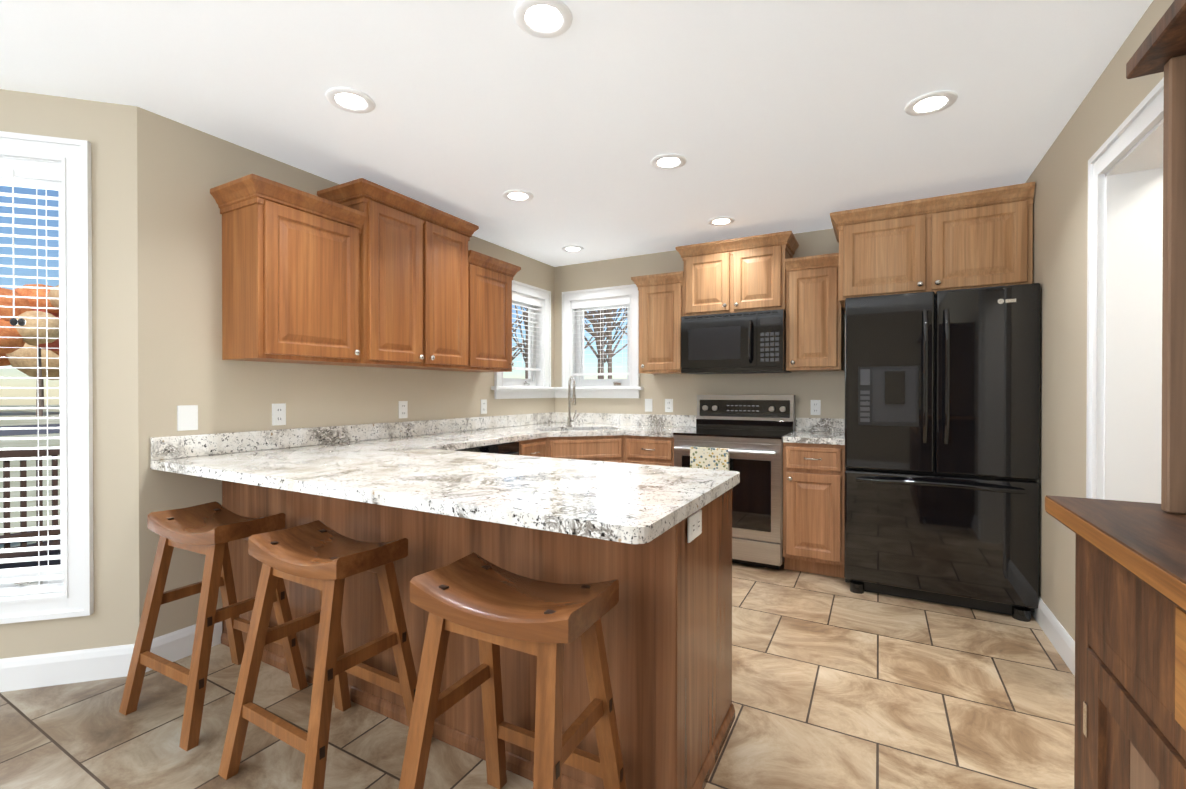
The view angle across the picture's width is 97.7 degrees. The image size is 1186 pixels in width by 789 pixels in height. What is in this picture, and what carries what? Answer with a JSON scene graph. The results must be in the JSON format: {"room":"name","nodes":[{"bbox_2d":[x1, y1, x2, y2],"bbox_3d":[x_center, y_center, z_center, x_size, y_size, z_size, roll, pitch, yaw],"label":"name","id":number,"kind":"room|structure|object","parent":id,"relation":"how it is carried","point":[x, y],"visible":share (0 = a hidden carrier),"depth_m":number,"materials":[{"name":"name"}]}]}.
{"room":"kitchen","nodes":[
{"label":"kitchen","id":0,"kind":"room"},
{"bbox_2d":[0,89,138,658],"bbox_3d":[-2.698,-0.066,2.093,1.500,2.540,0.150,0,0,-16],"label":"wall","id":1,"kind":"structure","parent":0,"point":[107,131],"depth_m":2.20,"materials":[{"name":"beige paint"}]},
{"bbox_2d":[0,158,63,596],"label":"window blind","id":2,"kind":"object","parent":1,"relation":"attached to","point":[26,168],"depth_m":2.15,"materials":[{"name":"white plastic"}]},
{"bbox_2d":[137,107,554,637],"bbox_3d":[-1.234,-0.075,3.698,0.150,2.540,3.270,0,0,29],"label":"wall","id":3,"kind":"structure","parent":0,"point":[182,170],"depth_m":2.44,"materials":[{"name":"beige paint"}]},
{"bbox_2d":[177,405,197,430],"bbox_3d":[-1.867,0.108,2.386,0.006,0.115,0.080,0,0,29],"label":"light switch plate","id":4,"kind":"object","parent":3,"relation":"attached to","point":[187,417],"depth_m":2.38,"materials":[{"name":"white plastic"}]},
{"bbox_2d":[272,403,285,425],"bbox_3d":[-1.666,0.106,2.749,0.008,0.115,0.070,0,0,29],"label":"electrical outlet plate","id":5,"kind":"object","parent":3,"relation":"attached to","point":[278,410],"depth_m":2.75,"materials":[{"name":"white plastic"}]},
{"bbox_2d":[218,190,361,365],"bbox_3d":[-1.525,-0.542,2.665,0.330,0.745,0.534,0,0,29],"label":"upper cabinet","id":6,"kind":"object","parent":3,"relation":"attached to","point":[361,272],"depth_m":2.49,"materials":[{"name":"brown wood"}]},
{"bbox_2d":[322,190,473,369],"bbox_3d":[-1.186,-0.630,3.254,0.355,0.915,0.819,0,0,29],"label":"upper cabinet","id":7,"kind":"object","parent":3,"relation":"attached to","point":[418,268],"depth_m":3.10,"materials":[{"name":"brown wood"}]},
{"bbox_2d":[399,401,407,417],"bbox_3d":[-1.270,0.102,3.467,0.008,0.115,0.070,0,0,29],"label":"electrical outlet plate","id":8,"kind":"object","parent":3,"relation":"attached to","point":[403,405],"depth_m":3.47,"materials":[{"name":"white plastic"}]},
{"bbox_2d":[442,258,515,371],"bbox_3d":[-0.875,-0.548,3.844,0.330,0.745,0.510,0,0,29],"label":"upper cabinet","id":9,"kind":"object","parent":3,"relation":"attached to","point":[492,284],"depth_m":3.78,"materials":[{"name":"brown wood"}]},
{"bbox_2d":[481,399,486,413],"bbox_3d":[-0.879,0.098,4.176,0.008,0.115,0.070,0,0,29],"label":"electrical outlet plate","id":10,"kind":"object","parent":3,"relation":"attached to","point":[483,402],"depth_m":4.18,"materials":[{"name":"white plastic"}]},
{"bbox_2d":[151,412,844,459],"bbox_3d":[-0.018,0.253,3.051,2.602,0.138,3.228,0,0,29],"label":"backsplash","id":11,"kind":"structure","parent":3,"relation":"attached to","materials":[{"name":"stone"}]},
{"bbox_2d":[512,292,542,370],"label":"window blind","id":12,"kind":"object","parent":3,"relation":"attached to","point":[515,296],"depth_m":4.71,"materials":[{"name":"white plastic"}]},
{"bbox_2d":[0,597,1074,691],"bbox_3d":[-0.867,1.141,1.646,4.601,0.130,6.480,0,0,29],"label":"baseboard","id":13,"kind":"structure","parent":3,"relation":"attached to","point":[48,669],"depth_m":2.19,"materials":[{"name":"white"}]},
{"bbox_2d":[0,562,1074,788],"bbox_3d":[-0.271,1.258,1.330,6.551,0.100,7.100,0,0,29],"label":"floor","id":14,"kind":"structure","parent":0,"point":[837,683],"depth_m":1.93,"materials":[{"name":"tile"}]},
{"bbox_2d":[119,501,307,750],"bbox_3d":[-1.488,0.835,2.050,0.495,0.738,0.450,0,0,29],"label":"stool","id":15,"kind":"object","parent":14,"relation":"on","point":[210,530],"visible":0.98,"depth_m":1.98,"materials":[{"name":"brown wood"}]},
{"bbox_2d":[218,520,416,788],"bbox_3d":[-0.875,0.837,1.712,0.487,0.738,0.442,0,0,29],"label":"stool","id":16,"kind":"object","parent":14,"relation":"on","point":[324,559],"visible":0.94,"depth_m":1.66,"materials":[{"name":"brown wood"}]},
{"bbox_2d":[221,480,734,788],"bbox_3d":[-0.638,0.766,2.212,2.322,0.875,0.619,0,0,29],"label":"base cabinet","id":17,"kind":"object","parent":14,"relation":"on","point":[666,621],"visible":0.46,"depth_m":1.65,"materials":[{"name":"brown wood"}]},
{"bbox_2d":[230,444,739,543],"bbox_3d":[-0.398,0.309,1.950,1.678,0.039,0.931,0,0,29],"label":"countertop","id":18,"kind":"structure","parent":17,"relation":"on","point":[423,465],"depth_m":1.68,"materials":[{"name":"stone"}]},
{"bbox_2d":[688,510,701,542],"bbox_3d":[0.298,0.382,1.509,0.008,0.070,0.115,0,0,29],"label":"outlet","id":19,"kind":"object","parent":17,"relation":"attached to","point":[694,525],"visible":0.96,"depth_m":1.50,"materials":[{"name":"white plastic"}]},
{"bbox_2d":[455,442,518,454],"bbox_3d":[-0.895,0.760,3.438,0.639,0.873,0.596,0,0,29],"label":"dishwasher","id":20,"kind":"object","parent":14,"relation":"on","point":[511,448],"visible":0.15,"depth_m":3.37,"materials":[{"name":"black metal"}]},
{"bbox_2d":[399,552,626,788],"bbox_3d":[-0.201,0.839,1.329,0.487,0.738,0.442,0,0,29],"label":"stool","id":21,"kind":"object","parent":14,"relation":"on","point":[491,607],"visible":1,"depth_m":1.30,"materials":[{"name":"brown wood"}]},
{"bbox_2d":[516,437,547,456],"bbox_3d":[-0.693,0.757,3.870,0.626,0.876,0.348,0,0,29],"label":"base cabinet","id":22,"kind":"object","parent":14,"relation":"on","point":[538,447],"depth_m":3.72,"materials":[{"name":"brown wood"}]},
{"bbox_2d":[548,435,623,462],"bbox_3d":[-0.171,0.754,4.381,1.046,0.876,1.046,0,0,29],"label":"base cabinet","id":23,"kind":"object","parent":14,"relation":"on","point":[594,448],"depth_m":3.96,"materials":[{"name":"brown wood"}]},
{"bbox_2d":[150,376,581,480],"bbox_3d":[-0.868,0.179,3.519,0.660,0.663,3.228,0,0,29],"label":"countertop","id":24,"kind":"structure","parent":23,"relation":"on","point":[212,456],"depth_m":2.85,"materials":[{"name":"stone"}]},
{"bbox_2d":[566,376,576,425],"bbox_3d":[-0.179,0.059,4.430,0.167,0.432,0.188,0,0,29],"label":"faucet","id":25,"kind":"object","parent":24,"relation":"on","point":[569,420],"depth_m":4.48,"materials":[{"name":"silver metal"}]},
{"bbox_2d":[550,413,696,436],"bbox_3d":[0.297,0.343,4.117,0.804,0.329,1.058,0,0,29],"label":"countertop","id":26,"kind":"structure","parent":23,"relation":"on","point":[588,424],"depth_m":4.47,"materials":[{"name":"stone"}]},
{"bbox_2d":[624,435,674,466],"bbox_3d":[0.571,0.755,4.212,0.413,0.876,0.626,0,0,29],"label":"base cabinet","id":27,"kind":"object","parent":14,"relation":"on","point":[648,450],"depth_m":3.94,"materials":[{"name":"brown wood"}]},
{"bbox_2d":[673,395,794,569],"bbox_3d":[1.062,0.599,3.884,0.759,1.190,0.714,0,0,29],"label":"range","id":28,"kind":"object","parent":14,"relation":"on","point":[743,435],"visible":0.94,"depth_m":3.59,"materials":[{"name":"silver metal"}]},
{"bbox_2d":[690,447,729,470],"bbox_3d":[0.817,0.529,3.632,0.270,0.312,0.036,0,0,29],"label":"towel","id":29,"kind":"object","parent":28,"relation":"hanging from","point":[700,457],"depth_m":3.61,"materials":[{"name":"fabric"}]},
{"bbox_2d":[783,442,845,577],"bbox_3d":[1.584,0.758,3.654,0.378,0.876,0.626,0,0,29],"label":"base cabinet","id":30,"kind":"object","parent":14,"relation":"on","point":[813,503],"depth_m":3.39,"materials":[{"name":"brown wood"}]},
{"bbox_2d":[783,418,844,444],"bbox_3d":[1.584,0.250,3.650,0.375,0.139,0.633,0,0,29],"label":"countertop","id":31,"kind":"structure","parent":30,"relation":"on","point":[831,431],"depth_m":3.81,"materials":[{"name":"stone"}]},
{"bbox_2d":[844,283,1040,621],"bbox_3d":[2.102,0.305,3.234,0.921,1.785,0.856,0,0,29],"label":"refrigerator","id":32,"kind":"object","parent":14,"relation":"on","point":[942,451],"visible":1,"depth_m":2.89,"materials":[{"name":"black metal"}]},
{"bbox_2d":[1045,495,1185,788],"bbox_3d":[0.675,0.714,0.142,0.442,1.001,1.896,0,0,29],"label":"sideboard","id":33,"kind":"object","parent":14,"relation":"on","point":[1130,644],"visible":1,"depth_m":0.81,"materials":[{"name":"brown wood"}]},
{"bbox_2d":[1126,0,1185,513],"bbox_3d":[0.713,-0.202,0.101,0.341,0.830,1.810,0,0,29],"label":"hutch","id":34,"kind":"object","parent":33,"relation":"on","point":[1162,48],"visible":1,"depth_m":0.90,"materials":[{"name":"brown wood"}]},
{"bbox_2d":[0,0,1152,266],"bbox_3d":[-0.271,-1.292,1.316,6.551,0.120,7.100,0,0,29],"label":"ceiling","id":35,"kind":"structure","parent":0,"point":[770,116],"depth_m":2.12,"materials":[{"name":"white paint"}]},
{"bbox_2d":[326,87,374,112],"bbox_3d":[-1.015,-1.231,2.172,0.189,0.010,0.189,0,0,-10],"label":"recessed light","id":36,"kind":"object","parent":35,"relation":"in","point":[352,100],"depth_m":2.16,"materials":[{"name":"white plastic"}]},
{"bbox_2d":[503,190,532,201],"bbox_3d":[-0.467,-1.237,3.229,0.189,0.010,0.189,0,0,20],"label":"recessed light","id":37,"kind":"object","parent":35,"relation":"in","point":[512,195],"depth_m":3.22,"materials":[{"name":"white plastic"}]},
{"bbox_2d":[514,0,572,37],"bbox_3d":[-0.161,-1.228,1.690,0.189,0.010,0.189,0,0,-10],"label":"recessed light","id":38,"kind":"object","parent":35,"relation":"in","point":[545,18],"depth_m":1.69,"materials":[{"name":"white"}]},
{"bbox_2d":[562,245,583,251],"bbox_3d":[-0.172,-1.243,4.425,0.189,0.010,0.189,0,0,-10],"label":"recessed light","id":39,"kind":"object","parent":35,"relation":"in","point":[571,248],"depth_m":4.41,"materials":[{"name":"white"}]},
{"bbox_2d":[651,153,685,169],"bbox_3d":[0.400,-1.234,2.751,0.189,0.010,0.189,0,0,20],"label":"recessed light","id":40,"kind":"object","parent":35,"relation":"in","point":[668,161],"depth_m":2.74,"materials":[{"name":"white plastic"}]},
{"bbox_2d":[708,216,734,225],"bbox_3d":[0.918,-1.239,3.710,0.189,0.010,0.189,0,0,23],"label":"recessed light","id":41,"kind":"object","parent":35,"relation":"in","point":[717,221],"depth_m":3.70,"materials":[{"name":"white"}]},
{"bbox_2d":[904,90,957,115],"bbox_3d":[1.430,-1.231,2.195,0.189,0.010,0.189,0,0,20],"label":"recessed light","id":42,"kind":"object","parent":35,"relation":"in","point":[936,101],"depth_m":2.18,"materials":[{"name":"white plastic"}]},
{"bbox_2d":[554,229,844,430],"bbox_3d":[1.230,-0.078,4.292,3.890,2.540,0.150,0,0,29],"label":"wall","id":43,"kind":"structure","parent":0,"point":[826,388],"depth_m":4.48,"materials":[{"name":"beige paint"}]},
{"bbox_2d":[572,296,629,375],"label":"window blind","id":44,"kind":"object","parent":43,"relation":"attached to","point":[617,300],"depth_m":4.86,"materials":[{"name":"white plastic"}]},
{"bbox_2d":[645,399,651,411],"bbox_3d":[0.494,0.095,4.607,0.070,0.115,0.010,0,0,29],"label":"electrical outlet plate","id":45,"kind":"object","parent":43,"relation":"attached to","point":[648,402],"depth_m":4.61,"materials":[{"name":"white plastic"}]},
{"bbox_2d":[635,278,686,373],"bbox_3d":[0.625,-0.543,4.347,0.394,0.730,0.330,0,0,29],"label":"upper cabinet","id":46,"kind":"object","parent":43,"relation":"attached to","point":[659,320],"depth_m":4.21,"materials":[{"name":"brown wood"}]},
{"bbox_2d":[665,399,672,411],"bbox_3d":[0.661,0.096,4.516,0.070,0.115,0.008,0,0,29],"label":"electrical outlet plate","id":47,"kind":"object","parent":43,"relation":"attached to","point":[668,402],"depth_m":4.51,"materials":[{"name":"white plastic"}]},
{"bbox_2d":[679,238,794,317],"bbox_3d":[1.127,-0.857,4.055,0.762,0.480,0.355,0,0,29],"label":"upper cabinet","id":48,"kind":"object","parent":43,"relation":"attached to","point":[753,276],"depth_m":3.88,"materials":[{"name":"brown wood"}]},
{"bbox_2d":[681,309,790,373],"bbox_3d":[1.103,-0.388,4.014,0.758,0.440,0.452,0,0,29],"label":"microwave","id":49,"kind":"object","parent":48,"relation":"attached to","point":[751,342],"visible":1,"depth_m":3.85,"materials":[{"name":"black"}]},
{"bbox_2d":[785,262,843,371],"bbox_3d":[1.627,-0.540,3.795,0.363,0.730,0.330,0,0,29],"label":"upper cabinet","id":50,"kind":"object","parent":43,"relation":"attached to","point":[814,324],"depth_m":3.65,"materials":[{"name":"brown wood"}]},
{"bbox_2d":[811,400,820,414],"bbox_3d":[1.695,0.099,3.947,0.070,0.115,0.008,0,0,29],"label":"electrical outlet plate","id":51,"kind":"object","parent":43,"relation":"attached to","point":[815,404],"depth_m":3.94,"materials":[{"name":"white plastic"}]},
{"bbox_2d":[835,194,1033,313],"bbox_3d":[2.142,-0.848,3.344,0.968,0.490,0.620,0,0,29],"label":"upper cabinet","id":52,"kind":"object","parent":43,"relation":"attached to","point":[976,239],"depth_m":3.05,"materials":[{"name":"brown wood"}]},
{"bbox_2d":[1025,0,1173,640],"bbox_3d":[1.240,-0.057,0.490,0.200,2.540,6.500,0,0,29],"label":"wall","id":53,"kind":"structure","parent":0,"point":[1112,100],"depth_m":2.35,"materials":[{"name":"beige paint"}]},
{"bbox_2d":[1086,77,1163,503],"bbox_3d":[1.815,0.142,1.533,0.252,2.130,1.060,0,0,29],"label":"door frame","id":54,"kind":"structure","parent":53,"relation":"attached to","point":[1124,315],"depth_m":1.92,"materials":[{"name":"white wood"}]},
{"label":"outside","id":55,"kind":"structure","parent":0,"visible":0},
{"bbox_2d":[0,405,59,548],"bbox_3d":[-19.859,1.649,21.550,130.000,0.200,130.000,0,0,29],"label":"ground","id":56,"kind":"structure","parent":55,"point":[9,413],"depth_m":12.19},
{"bbox_2d":[0,424,59,435],"bbox_3d":[-24.238,1.526,23.963,8.000,0.020,130.000,0,0,29],"label":"road","id":57,"kind":"structure","parent":56,"relation":"on","point":[20,432],"depth_m":21.96,"materials":[{"name":"grey asphalt"}]},
{"bbox_2d":[0,446,60,568],"bbox_3d":[-4.833,1.099,2.145,4.250,1.110,5.525,0,0,29],"label":"deck","id":58,"kind":"object","parent":56,"relation":"on","point":[22,453],"visible":0.17,"depth_m":5.03,"materials":[{"name":"brown wood"}]},
{"bbox_2d":[0,284,626,415],"bbox_3d":[-27.646,-5.272,31.774,75.955,13.530,96.702,0,0,29],"label":"trees","id":59,"kind":"object","parent":56,"relation":"on","point":[25,332],"visible":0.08,"depth_m":33.72,"materials":[{"name":"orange plant"}]}
]}

